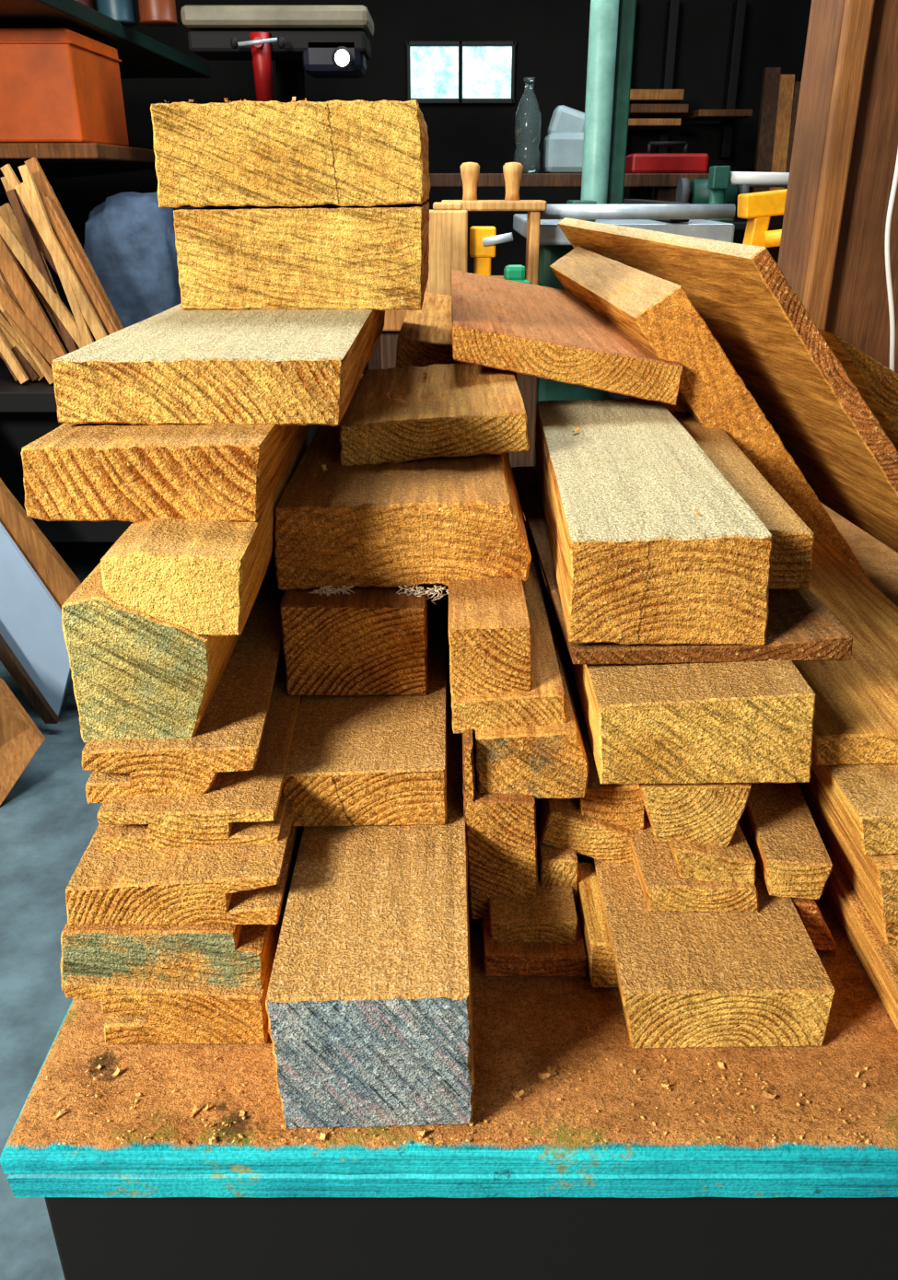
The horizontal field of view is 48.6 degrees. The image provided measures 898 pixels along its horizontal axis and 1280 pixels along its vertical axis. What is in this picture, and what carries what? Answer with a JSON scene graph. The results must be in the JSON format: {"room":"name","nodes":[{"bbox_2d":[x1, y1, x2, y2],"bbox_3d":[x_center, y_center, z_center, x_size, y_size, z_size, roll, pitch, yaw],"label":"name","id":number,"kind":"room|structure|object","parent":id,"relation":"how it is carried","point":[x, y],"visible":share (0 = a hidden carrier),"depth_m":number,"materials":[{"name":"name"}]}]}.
{"room":"woodworking shop","nodes":[
{"label":"woodworking shop","id":0,"kind":"room"},
{"bbox_2d":[0,185,12,209],"bbox_3d":[-2.050,-0.662,1.457,0.100,2.550,6.800,0,25,0],"label":"wall","id":1,"kind":"structure","parent":0,"point":[4,199],"depth_m":4.46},
{"bbox_2d":[0,142,155,185],"bbox_3d":[-1.420,-1.489,3.168,1.100,0.118,1.520,0,25,0],"label":"shelf","id":2,"kind":"object","parent":1,"relation":"attached to","point":[57,160],"visible":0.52,"depth_m":2.67,"materials":[{"name":"brown wood"}]},
{"bbox_2d":[0,27,128,146],"bbox_3d":[-1.079,-1.435,2.609,0.346,0.245,0.412,0,25,0],"label":"storage box","id":3,"kind":"object","parent":2,"relation":"on","point":[58,85],"visible":0.85,"depth_m":2.45,"materials":[{"name":"paint"}]},
{"bbox_2d":[0,0,209,79],"bbox_3d":[-1.440,-1.723,2.895,1.100,0.080,1.800,0,25,0],"label":"shelf","id":4,"kind":"object","parent":1,"relation":"attached to","point":[141,55],"visible":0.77,"depth_m":2.69,"materials":[{"name":"metal"}]},
{"bbox_2d":[75,0,95,10],"bbox_3d":[-1.020,-1.762,2.713,0.106,0.140,0.106,0,25,0],"label":"tin","id":5,"kind":"object","parent":4,"relation":"on","point":[91,4],"visible":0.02,"depth_m":2.70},
{"bbox_2d":[96,0,138,26],"bbox_3d":[-0.911,-1.752,2.717,0.106,0.120,0.106,0,25,0],"label":"tin","id":6,"kind":"object","parent":4,"relation":"on","point":[122,11],"visible":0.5,"depth_m":2.69,"materials":[{"name":"blue metal"}]},
{"bbox_2d":[137,0,177,26],"bbox_3d":[-0.799,-1.748,2.719,0.106,0.110,0.106,0,25,0],"label":"tin","id":7,"kind":"object","parent":4,"relation":"on","point":[154,13],"visible":1,"depth_m":2.70,"materials":[{"name":"orange metal"}]},
{"bbox_2d":[0,542,115,1279],"bbox_3d":[0.300,0.542,2.009,4.600,0.100,6.800,0,25,0],"label":"floor","id":8,"kind":"structure","parent":0,"point":[48,823],"depth_m":1.92,"materials":[{"name":"concrete"}]},
{"bbox_2d":[0,677,45,805],"bbox_3d":[-1.097,0.115,2.153,0.370,0.550,0.124,-11,27,-23],"label":"plywood offcut","id":9,"kind":"object","parent":8,"relation":"on","point":[20,738],"visible":1,"depth_m":2.25,"materials":[{"name":"brown wood"}]},
{"bbox_2d":[0,633,59,723],"bbox_3d":[-1.098,0.010,2.436,0.212,0.436,0.020,0,25,0],"label":"board","id":10,"kind":"object","parent":8,"relation":"on","point":[8,658],"visible":1,"depth_m":2.47,"materials":[{"name":"brown wood"}]},
{"bbox_2d":[0,522,70,715],"bbox_3d":[-1.111,-0.165,2.429,0.359,0.794,0.014,0,25,0],"label":"sheet","id":11,"kind":"object","parent":8,"relation":"on","point":[30,619],"visible":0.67,"depth_m":2.48,"materials":[{"name":"laminate"}]},
{"bbox_2d":[0,477,81,609],"bbox_3d":[-1.066,-0.245,2.434,0.315,0.805,0.030,0,25,0],"label":"sheet","id":12,"kind":"object","parent":8,"relation":"on","point":[54,573],"visible":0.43,"depth_m":2.43,"materials":[{"name":"brown wood"}]},
{"bbox_2d":[0,323,132,542],"bbox_3d":[-1.300,-0.484,3.133,1.300,0.830,1.300,0,25,0],"label":"shelf","id":13,"kind":"object","parent":8,"relation":"on","point":[28,409],"visible":0.02,"depth_m":2.57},
{"bbox_2d":[0,157,124,383],"bbox_3d":[-1.091,-0.899,2.427,0.674,0.504,0.179,5,25,12],"label":"bundle","id":14,"kind":"object","parent":13,"relation":"on","point":[29,343],"visible":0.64,"depth_m":2.38,"materials":[{"name":"brown wood"}]},
{"bbox_2d":[83,191,181,327],"bbox_3d":[-0.859,-1.018,2.779,0.274,0.428,0.276,0,25,0],"label":"sack","id":15,"kind":"object","parent":13,"relation":"on","point":[130,246],"visible":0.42,"depth_m":2.65,"materials":[{"name":"blue fabric"}]},
{"bbox_2d":[172,206,200,209],"bbox_3d":[-0.760,-1.210,3.075,0.160,0.535,0.220,0,25,0],"label":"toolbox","id":16,"kind":"object","parent":13,"relation":"on","point":[190,207],"visible":0.02,"depth_m":2.93,"materials":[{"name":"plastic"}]},
{"bbox_2d":[180,5,373,448],"bbox_3d":[-0.448,-0.912,3.025,0.483,1.697,0.520,0,25,0],"label":"machine","id":17,"kind":"object","parent":8,"relation":"on","point":[298,39],"visible":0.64,"depth_m":2.58,"materials":[{"name":"beige paint"}]},
{"bbox_2d":[331,46,352,70],"bbox_3d":[-0.266,-1.479,2.538,0.052,0.054,0.137,0,25,0],"label":"lamp","id":18,"kind":"object","parent":17,"relation":"attached to","point":[342,57],"visible":1,"depth_m":2.48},
{"bbox_2d":[0,502,897,1279],"bbox_3d":[0.378,0.427,1.059,1.148,0.899,0.970,0,25,0],"label":"workbench","id":19,"kind":"object","parent":8,"relation":"on","point":[559,1205],"visible":0.24,"depth_m":0.47,"materials":[{"name":"teal paint"}]},
{"bbox_2d":[64,826,303,1044],"bbox_3d":[-0.140,0.074,0.702,0.094,0.040,0.503,0,25,-1],"label":"board","id":20,"kind":"object","parent":19,"relation":"on","point":[138,1011],"visible":0.16,"depth_m":0.47,"materials":[{"name":"brown wood"}]},
{"bbox_2d":[60,921,276,990],"bbox_3d":[-0.141,0.048,0.696,0.098,0.038,0.503,0,25,-1],"label":"plank","id":21,"kind":"object","parent":20,"relation":"on","point":[221,955],"visible":0.1,"depth_m":0.47,"materials":[{"name":"wood"}]},
{"bbox_2d":[65,801,297,924],"bbox_3d":[-0.133,0.017,0.686,0.101,0.029,0.503,0,25,-1],"label":"board","id":22,"kind":"object","parent":21,"relation":"on","point":[221,884],"visible":0.16,"depth_m":0.46,"materials":[{"name":"brown wood"}]},
{"bbox_2d":[96,643,302,851],"bbox_3d":[-0.134,-0.002,0.680,0.087,0.026,0.455,-1,25,-2],"label":"board","id":23,"kind":"object","parent":22,"relation":"on","point":[244,807],"visible":0.27,"depth_m":0.48,"materials":[{"name":"brown wood"}]},
{"bbox_2d":[81,561,285,803],"bbox_3d":[-0.146,-0.018,0.662,0.086,0.033,0.407,-1,25,-3],"label":"board","id":24,"kind":"object","parent":23,"relation":"on","point":[227,738],"visible":0.27,"depth_m":0.48,"materials":[{"name":"brown wood"}]},
{"bbox_2d":[61,544,276,742],"bbox_3d":[-0.145,-0.057,0.627,0.067,0.078,0.351,0,25,0],"label":"block","id":25,"kind":"object","parent":24,"relation":"on","point":[136,675],"visible":0.27,"depth_m":0.47,"materials":[{"name":"beige wood"}]},
{"bbox_2d":[100,430,308,636],"bbox_3d":[-0.130,-0.083,0.590,0.066,0.043,0.303,-1,25,-2],"label":"block","id":26,"kind":"object","parent":25,"relation":"on","point":[203,577],"visible":0.42,"depth_m":0.46,"materials":[{"name":"beige wood"}]},
{"bbox_2d":[20,423,311,523],"bbox_3d":[-0.149,-0.159,0.666,0.120,0.042,0.401,0,25,0],"label":"plank","id":27,"kind":"object","parent":26,"relation":"on","point":[230,472],"visible":0.42,"depth_m":0.48,"materials":[{"name":"brown wood"}]},
{"bbox_2d":[51,303,384,426],"bbox_3d":[-0.128,-0.205,0.680,0.149,0.035,0.381,0,25,0],"label":"plank","id":28,"kind":"object","parent":27,"relation":"on","point":[176,365],"visible":0.79,"depth_m":0.51,"materials":[{"name":"brown wood"}]},
{"bbox_2d":[173,201,429,310],"bbox_3d":[-0.103,-0.313,0.797,0.170,0.067,0.251,0,25,0],"label":"block","id":29,"kind":"object","parent":28,"relation":"on","point":[323,256],"visible":0.86,"depth_m":0.68,"materials":[{"name":"brown wood"}]},
{"bbox_2d":[150,99,430,207],"bbox_3d":[-0.107,-0.376,0.777,0.180,0.066,0.261,0,25,0],"label":"block","id":30,"kind":"object","parent":29,"relation":"on","point":[359,152],"visible":1,"depth_m":0.66,"materials":[{"name":"wood"}]},
{"bbox_2d":[265,586,474,1128],"bbox_3d":[-0.032,0.056,0.697,0.088,0.080,0.601,0,25,0],"label":"block","id":31,"kind":"object","parent":19,"relation":"on","point":[368,1006],"visible":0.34,"depth_m":0.43,"materials":[{"name":"brown wood"}]},
{"bbox_2d":[281,583,447,826],"bbox_3d":[-0.043,-0.023,0.736,0.085,0.036,0.501,0,25,0],"label":"block","id":32,"kind":"object","parent":31,"relation":"on","point":[357,760],"visible":0.39,"depth_m":0.52,"materials":[{"name":"brown wood"}]},
{"bbox_2d":[279,583,431,696],"bbox_3d":[-0.053,-0.087,0.766,0.082,0.058,0.451,0,25,0],"label":"block","id":33,"kind":"object","parent":32,"relation":"on","point":[372,640],"visible":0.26,"depth_m":0.56,"materials":[{"name":"brown wood"}]},
{"bbox_2d":[274,373,531,590],"bbox_3d":[-0.026,-0.140,0.746,0.146,0.054,0.421,0,25,0],"label":"plank","id":34,"kind":"object","parent":33,"relation":"on","point":[434,520],"visible":0.55,"depth_m":0.56,"materials":[{"name":"brown wood"}]},
{"bbox_2d":[339,361,529,465],"bbox_3d":[-0.009,-0.166,0.709,0.119,0.036,0.201,0,25,0],"label":"plank","id":35,"kind":"object","parent":34,"relation":"on","point":[460,409],"visible":0.94,"depth_m":0.62,"materials":[{"name":"brown wood"}]},
{"bbox_2d":[395,291,516,381],"bbox_3d":[0.006,-0.318,1.020,0.105,0.040,0.401,0,25,0],"label":"plank","id":36,"kind":"object","parent":34,"relation":"on","point":[424,338],"visible":0.41,"depth_m":0.86,"materials":[{"name":"brown wood"}]},
{"bbox_2d":[307,585,526,605],"bbox_3d":[-0.019,-0.025,0.565,0.126,0.012,0.009,0,25,-1],"label":"wood shavings","id":37,"kind":"object","parent":33,"relation":"on","point":[324,588],"visible":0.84,"depth_m":0.56},
{"bbox_2d":[43,96,882,1146],"bbox_3d":[0.004,-0.070,0.546,0.391,0.432,0.451,0,25,0],"label":"wood shavings","id":38,"kind":"object","parent":19,"relation":"on","point":[550,1073],"visible":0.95,"depth_m":0.45},
{"bbox_2d":[461,728,538,919],"bbox_3d":[0.028,0.030,0.682,0.042,0.112,0.351,0,25,0],"label":"plank","id":39,"kind":"object","parent":19,"relation":"on","point":[500,829],"visible":0.24,"depth_m":0.52,"materials":[{"name":"brown wood"}]},
{"bbox_2d":[474,520,588,798],"bbox_3d":[0.043,-0.007,0.673,0.060,0.041,0.351,0,25,0],"label":"plank","id":40,"kind":"object","parent":39,"relation":"on","point":[551,761],"visible":0.44,"depth_m":0.51,"materials":[{"name":"brown wood"}]},
{"bbox_2d":[451,501,567,733],"bbox_3d":[0.031,-0.035,0.671,0.061,0.024,0.351,0,25,0],"label":"plank","id":41,"kind":"object","parent":40,"relation":"on","point":[544,704],"visible":0.3,"depth_m":0.51,"materials":[{"name":"brown wood"}]},
{"bbox_2d":[448,578,532,696],"bbox_3d":[0.021,-0.047,0.644,0.044,0.050,0.301,0,25,0],"label":"block","id":42,"kind":"object","parent":41,"relation":"on","point":[490,637],"visible":0.48,"depth_m":0.51,"materials":[{"name":"brown wood"}]},
{"bbox_2d":[481,907,586,977],"bbox_3d":[0.045,0.108,0.656,0.055,0.017,0.301,0,25,0],"label":"plank","id":43,"kind":"object","parent":19,"relation":"on","point":[500,958],"visible":0.16,"depth_m":0.52,"materials":[{"name":"brown wood"}]},
{"bbox_2d":[488,855,577,943],"bbox_3d":[0.045,0.093,0.660,0.046,0.019,0.301,0,25,0],"label":"plank","id":44,"kind":"object","parent":43,"relation":"on","point":[549,916],"visible":0.19,"depth_m":0.53,"materials":[{"name":"brown wood"}]},
{"bbox_2d":[535,817,578,908],"bbox_3d":[0.061,0.076,0.684,0.022,0.042,0.301,0,25,0],"label":"plank","id":45,"kind":"object","parent":43,"relation":"on","point":[557,866],"visible":0.15,"depth_m":0.54,"materials":[{"name":"brown wood"}]},
{"bbox_2d":[577,861,617,987],"bbox_3d":[0.088,0.153,0.539,0.032,0.031,0.067,0,25,0],"label":"block","id":46,"kind":"object","parent":19,"relation":"on","point":[595,932],"visible":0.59,"depth_m":0.52,"materials":[{"name":"brown wood"}]},
{"bbox_2d":[549,246,871,581],"bbox_3d":[0.231,-0.241,0.990,0.221,0.255,0.501,0,25,0],"label":"plank","id":47,"kind":"object","parent":19,"relation":"on","point":[657,313],"visible":0.45,"depth_m":0.75,"materials":[{"name":"brown wood"}]},
{"bbox_2d":[450,269,683,405],"bbox_3d":[0.086,-0.302,0.945,0.168,0.058,0.501,0,25,0],"label":"plank","id":48,"kind":"object","parent":47,"relation":"on","point":[546,332],"visible":0.93,"depth_m":0.72,"materials":[{"name":"brown wood"}]},
{"bbox_2d":[558,217,897,553],"bbox_3d":[0.260,-0.271,0.965,0.195,0.238,0.642,-2,25,-5],"label":"plank","id":49,"kind":"object","parent":47,"relation":"on","point":[746,301],"visible":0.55,"depth_m":0.76,"materials":[{"name":"brown wood"}]},
{"bbox_2d":[591,811,835,1047],"bbox_3d":[0.131,0.119,0.610,0.100,0.038,0.301,0,25,0],"label":"block","id":50,"kind":"object","parent":19,"relation":"on","point":[702,979],"visible":0.42,"depth_m":0.48,"materials":[{"name":"brown wood"}]},
{"bbox_2d":[534,797,635,863],"bbox_3d":[0.078,0.070,0.639,0.056,0.040,0.201,0,25,0],"label":"plank","id":51,"kind":"object","parent":50,"relation":"on","point":[561,822],"visible":0.27,"depth_m":0.55,"materials":[{"name":"brown wood"}]},
{"bbox_2d":[630,810,758,912],"bbox_3d":[0.128,0.082,0.626,0.064,0.018,0.251,0,25,0],"label":"plank","id":52,"kind":"object","parent":50,"relation":"on","point":[663,889],"visible":0.18,"depth_m":0.51,"materials":[{"name":"brown wood"}]},
{"bbox_2d":[545,585,645,830],"bbox_3d":[0.090,0.034,0.684,0.038,0.038,0.301,0,25,0],"label":"plank","id":53,"kind":"object","parent":52,"relation":"on","point":[620,805],"visible":0.16,"depth_m":0.55,"materials":[{"name":"brown wood"}]},
{"bbox_2d":[668,822,755,884],"bbox_3d":[0.136,0.065,0.624,0.044,0.024,0.251,0,25,0],"label":"plank","id":54,"kind":"object","parent":52,"relation":"on","point":[735,862],"visible":0.21,"depth_m":0.51,"materials":[{"name":"brown wood"}]},
{"bbox_2d":[638,782,751,847],"bbox_3d":[0.124,0.028,0.644,0.057,0.039,0.301,0,25,0],"label":"plank","id":55,"kind":"object","parent":54,"relation":"on","point":[710,813],"visible":0.13,"depth_m":0.51,"materials":[{"name":"brown wood"}]},
{"bbox_2d":[562,634,814,784],"bbox_3d":[0.126,-0.034,0.667,0.108,0.052,0.401,0,25,0],"label":"block","id":56,"kind":"object","parent":55,"relation":"on","point":[742,721],"visible":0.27,"depth_m":0.49,"materials":[{"name":"beige wood"}]},
{"bbox_2d":[511,465,852,664],"bbox_3d":[0.129,-0.070,0.670,0.154,0.017,0.361,0,25,0],"label":"plank","id":57,"kind":"object","parent":56,"relation":"on","point":[799,627],"visible":0.26,"depth_m":0.51,"materials":[{"name":"brown wood"}]},
{"bbox_2d":[535,397,772,646],"bbox_3d":[0.115,-0.095,0.647,0.102,0.060,0.344,1,25,2],"label":"block","id":58,"kind":"object","parent":57,"relation":"on","point":[634,478],"visible":0.99,"depth_m":0.50,"materials":[{"name":"beige wood"}]},
{"bbox_2d":[672,411,814,589],"bbox_3d":[0.187,-0.105,0.667,0.034,0.034,0.304,1,25,3],"label":"plank","id":59,"kind":"object","parent":57,"relation":"on","point":[791,554],"visible":0.47,"depth_m":0.56,"materials":[{"name":"brown wood"}]},
{"bbox_2d":[744,782,832,899],"bbox_3d":[0.191,0.060,0.644,0.034,0.026,0.305,2,25,5],"label":"plank","id":60,"kind":"object","parent":50,"relation":"on","point":[795,861],"visible":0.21,"depth_m":0.52,"materials":[{"name":"brown wood"}]},
{"bbox_2d":[790,896,837,952],"bbox_3d":[0.196,0.112,0.622,0.030,0.034,0.201,0,25,0],"label":"plank","id":61,"kind":"object","parent":19,"relation":"on","point":[819,933],"visible":0.2,"depth_m":0.53,"materials":[{"name":"brown wood"}]},
{"bbox_2d":[812,817,897,1031],"bbox_3d":[0.268,0.102,0.650,0.109,0.034,0.401,0,25,0],"label":"plank","id":62,"kind":"object","parent":19,"relation":"on","point":[878,960],"visible":0.06,"depth_m":0.52,"materials":[{"name":"brown wood"}]},
{"bbox_2d":[798,768,897,944],"bbox_3d":[0.248,0.068,0.623,0.085,0.051,0.301,0,25,0],"label":"plank","id":63,"kind":"object","parent":62,"relation":"on","point":[874,878],"visible":0.17,"depth_m":0.51,"materials":[{"name":"brown wood"}]},
{"bbox_2d":[810,757,897,855],"bbox_3d":[0.239,0.031,0.614,0.086,0.026,0.301,0,25,0],"label":"plank","id":64,"kind":"object","parent":63,"relation":"on","point":[865,797],"visible":0.15,"depth_m":0.49,"materials":[{"name":"brown wood"}]},
{"bbox_2d":[791,540,897,765],"bbox_3d":[0.243,-0.007,0.646,0.114,0.021,0.301,0,25,0],"label":"plank","id":65,"kind":"object","parent":64,"relation":"on","point":[855,719],"visible":0.41,"depth_m":0.57,"materials":[{"name":"brown wood"}]},
{"bbox_2d":[818,329,897,451],"bbox_3d":[0.355,-0.236,0.971,0.168,0.175,0.419,-2,25,-5],"label":"plank","id":66,"kind":"object","parent":19,"relation":"on","point":[877,384],"visible":0.09,"depth_m":0.77,"materials":[{"name":"brown wood"}]},
{"bbox_2d":[380,275,537,467],"bbox_3d":[0.020,-0.244,2.308,0.320,1.080,0.700,0,25,0],"label":"table","id":67,"kind":"object","parent":8,"relation":"on","point":[393,320],"visible":0.02,"depth_m":1.84,"materials":[{"name":"brown wood"}]},
{"bbox_2d":[427,202,467,295],"bbox_3d":[-0.002,-0.675,1.748,0.070,0.172,0.040,0,25,0],"label":"wood block","id":68,"kind":"object","parent":67,"relation":"on","point":[448,222],"visible":0.64,"depth_m":1.72,"materials":[{"name":"brown wood"}]},
{"bbox_2d":[469,226,512,276],"bbox_3d":[0.071,-0.663,1.780,0.082,0.142,0.062,0,25,0],"label":"clamp","id":69,"kind":"object","parent":67,"relation":"on","point":[483,240],"visible":0.56,"depth_m":1.75,"materials":[{"name":"paint"}]},
{"bbox_2d":[441,162,546,285],"bbox_3d":[0.085,-0.801,1.943,0.200,0.238,0.100,0,25,0],"label":"wooden peg jig","id":70,"kind":"object","parent":67,"relation":"on","point":[470,171],"visible":0.83,"depth_m":1.90,"materials":[{"name":"brown wood"}]},
{"bbox_2d":[503,264,530,283],"bbox_3d":[0.122,-0.660,1.843,0.060,0.065,0.050,0,25,0],"label":"block","id":71,"kind":"object","parent":67,"relation":"on","point":[517,273],"visible":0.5,"depth_m":1.82,"materials":[{"name":"plastic"}]},
{"bbox_2d":[368,173,787,369],"bbox_3d":[0.750,-0.995,3.669,2.100,1.311,0.600,0,25,0],"label":"workbench","id":72,"kind":"object","parent":8,"relation":"on","point":[640,184],"visible":0.18,"depth_m":3.13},
{"bbox_2d":[513,77,541,173],"bbox_3d":[0.255,-1.653,3.202,0.084,0.275,0.084,0,25,0],"label":"clear bottle","id":73,"kind":"object","parent":72,"relation":"on","point":[528,117],"visible":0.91,"depth_m":3.18,"materials":[{"name":"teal glass"}]},
{"bbox_2d":[543,104,584,173],"bbox_3d":[0.416,-1.640,3.264,0.200,0.200,0.140,0,25,0],"label":"plastic container","id":74,"kind":"object","parent":72,"relation":"on","point":[563,145],"visible":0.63,"depth_m":3.21,"materials":[{"name":"white plastic"}]},
{"bbox_2d":[625,140,709,173],"bbox_3d":[0.719,-1.593,3.285,0.250,0.097,0.140,0,25,0],"label":"toolbox","id":75,"kind":"object","parent":72,"relation":"on","point":[647,162],"visible":0.96,"depth_m":3.23,"materials":[{"name":"paint"}]},
{"bbox_2d":[580,0,636,204],"bbox_3d":[0.393,-1.224,2.684,0.200,2.548,0.200,0,25,0],"label":"steel column","id":76,"kind":"structure","parent":8,"relation":"on","point":[611,22],"depth_m":2.59,"materials":[{"name":"green metal"}]},
{"bbox_2d":[512,198,735,462],"bbox_3d":[0.370,-0.441,2.535,0.400,1.249,0.744,0,25,0],"label":"saw","id":77,"kind":"object","parent":8,"relation":"on","point":[672,217],"visible":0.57,"depth_m":1.98,"materials":[{"name":"metal"}]},
{"bbox_2d":[674,177,749,230],"bbox_3d":[0.760,-0.738,3.127,0.300,1.296,0.250,0,25,0],"label":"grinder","id":78,"kind":"object","parent":8,"relation":"on","point":[696,192],"visible":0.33,"depth_m":2.84,"materials":[{"name":"green metal"}]},
{"bbox_2d":[707,165,789,221],"bbox_3d":[0.769,-0.519,2.622,0.297,1.319,0.050,0,25,0],"label":"clamp","id":79,"kind":"object","parent":8,"relation":"on","point":[719,177],"visible":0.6,"depth_m":2.35,"materials":[{"name":"white metal"}]},
{"bbox_2d":[737,188,787,263],"bbox_3d":[0.600,-0.255,2.050,0.170,1.305,0.200,0,25,0],"label":"yellow planer","id":80,"kind":"object","parent":8,"relation":"on","point":[763,211],"visible":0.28,"depth_m":1.77,"materials":[{"name":"paint"}]},
{"bbox_2d":[752,67,801,192],"bbox_3d":[1.365,-1.411,4.105,0.300,1.699,0.539,4,25,9],"label":"wooden board","id":81,"kind":"object","parent":8,"relation":"on","point":[780,93],"visible":0.19,"depth_m":3.98,"materials":[{"name":"brown wood"}]},
{"bbox_2d":[777,0,897,373],"bbox_3d":[0.519,-0.565,1.245,0.150,2.548,0.145,0,25,0],"label":"timber post","id":82,"kind":"object","parent":8,"relation":"on","point":[832,254],"visible":0.16,"depth_m":1.21,"materials":[{"name":"brown wood"}]},
{"bbox_2d":[884,149,897,372],"bbox_3d":[0.537,-0.495,1.165,0.105,0.631,0.016,0,25,0],"label":"hanging cable","id":83,"kind":"object","parent":82,"relation":"hanging from","point":[887,246],"visible":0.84,"depth_m":1.18,"materials":[{"name":"white plastic"}]},
{"bbox_2d":[25,0,811,373],"bbox_3d":[0.300,-2.100,4.593,4.800,2.550,0.100,0,25,0],"label":"wall","id":84,"kind":"structure","parent":0,"point":[551,37],"depth_m":4.37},
{"bbox_2d":[406,40,461,104],"bbox_3d":[-0.063,-2.477,4.343,0.246,0.239,0.035,0,25,0],"label":"window","id":85,"kind":"structure","parent":84,"relation":"in","point":[434,76],"depth_m":4.34,"materials":[{"name":"glass"}]},
{"bbox_2d":[460,40,516,104],"bbox_3d":[0.166,-2.477,4.343,0.250,0.239,0.035,0,25,0],"label":"window","id":86,"kind":"structure","parent":84,"relation":"in","point":[487,69],"depth_m":4.34,"materials":[{"name":"glass"}]},
{"bbox_2d":[626,0,752,158],"bbox_3d":[0.990,-2.374,4.203,0.522,0.600,0.360,0,25,0],"label":"rack","id":87,"kind":"object","parent":84,"relation":"attached to","point":[643,102],"visible":0.61,"depth_m":4.22,"materials":[{"name":"brown wood"}]}
]}

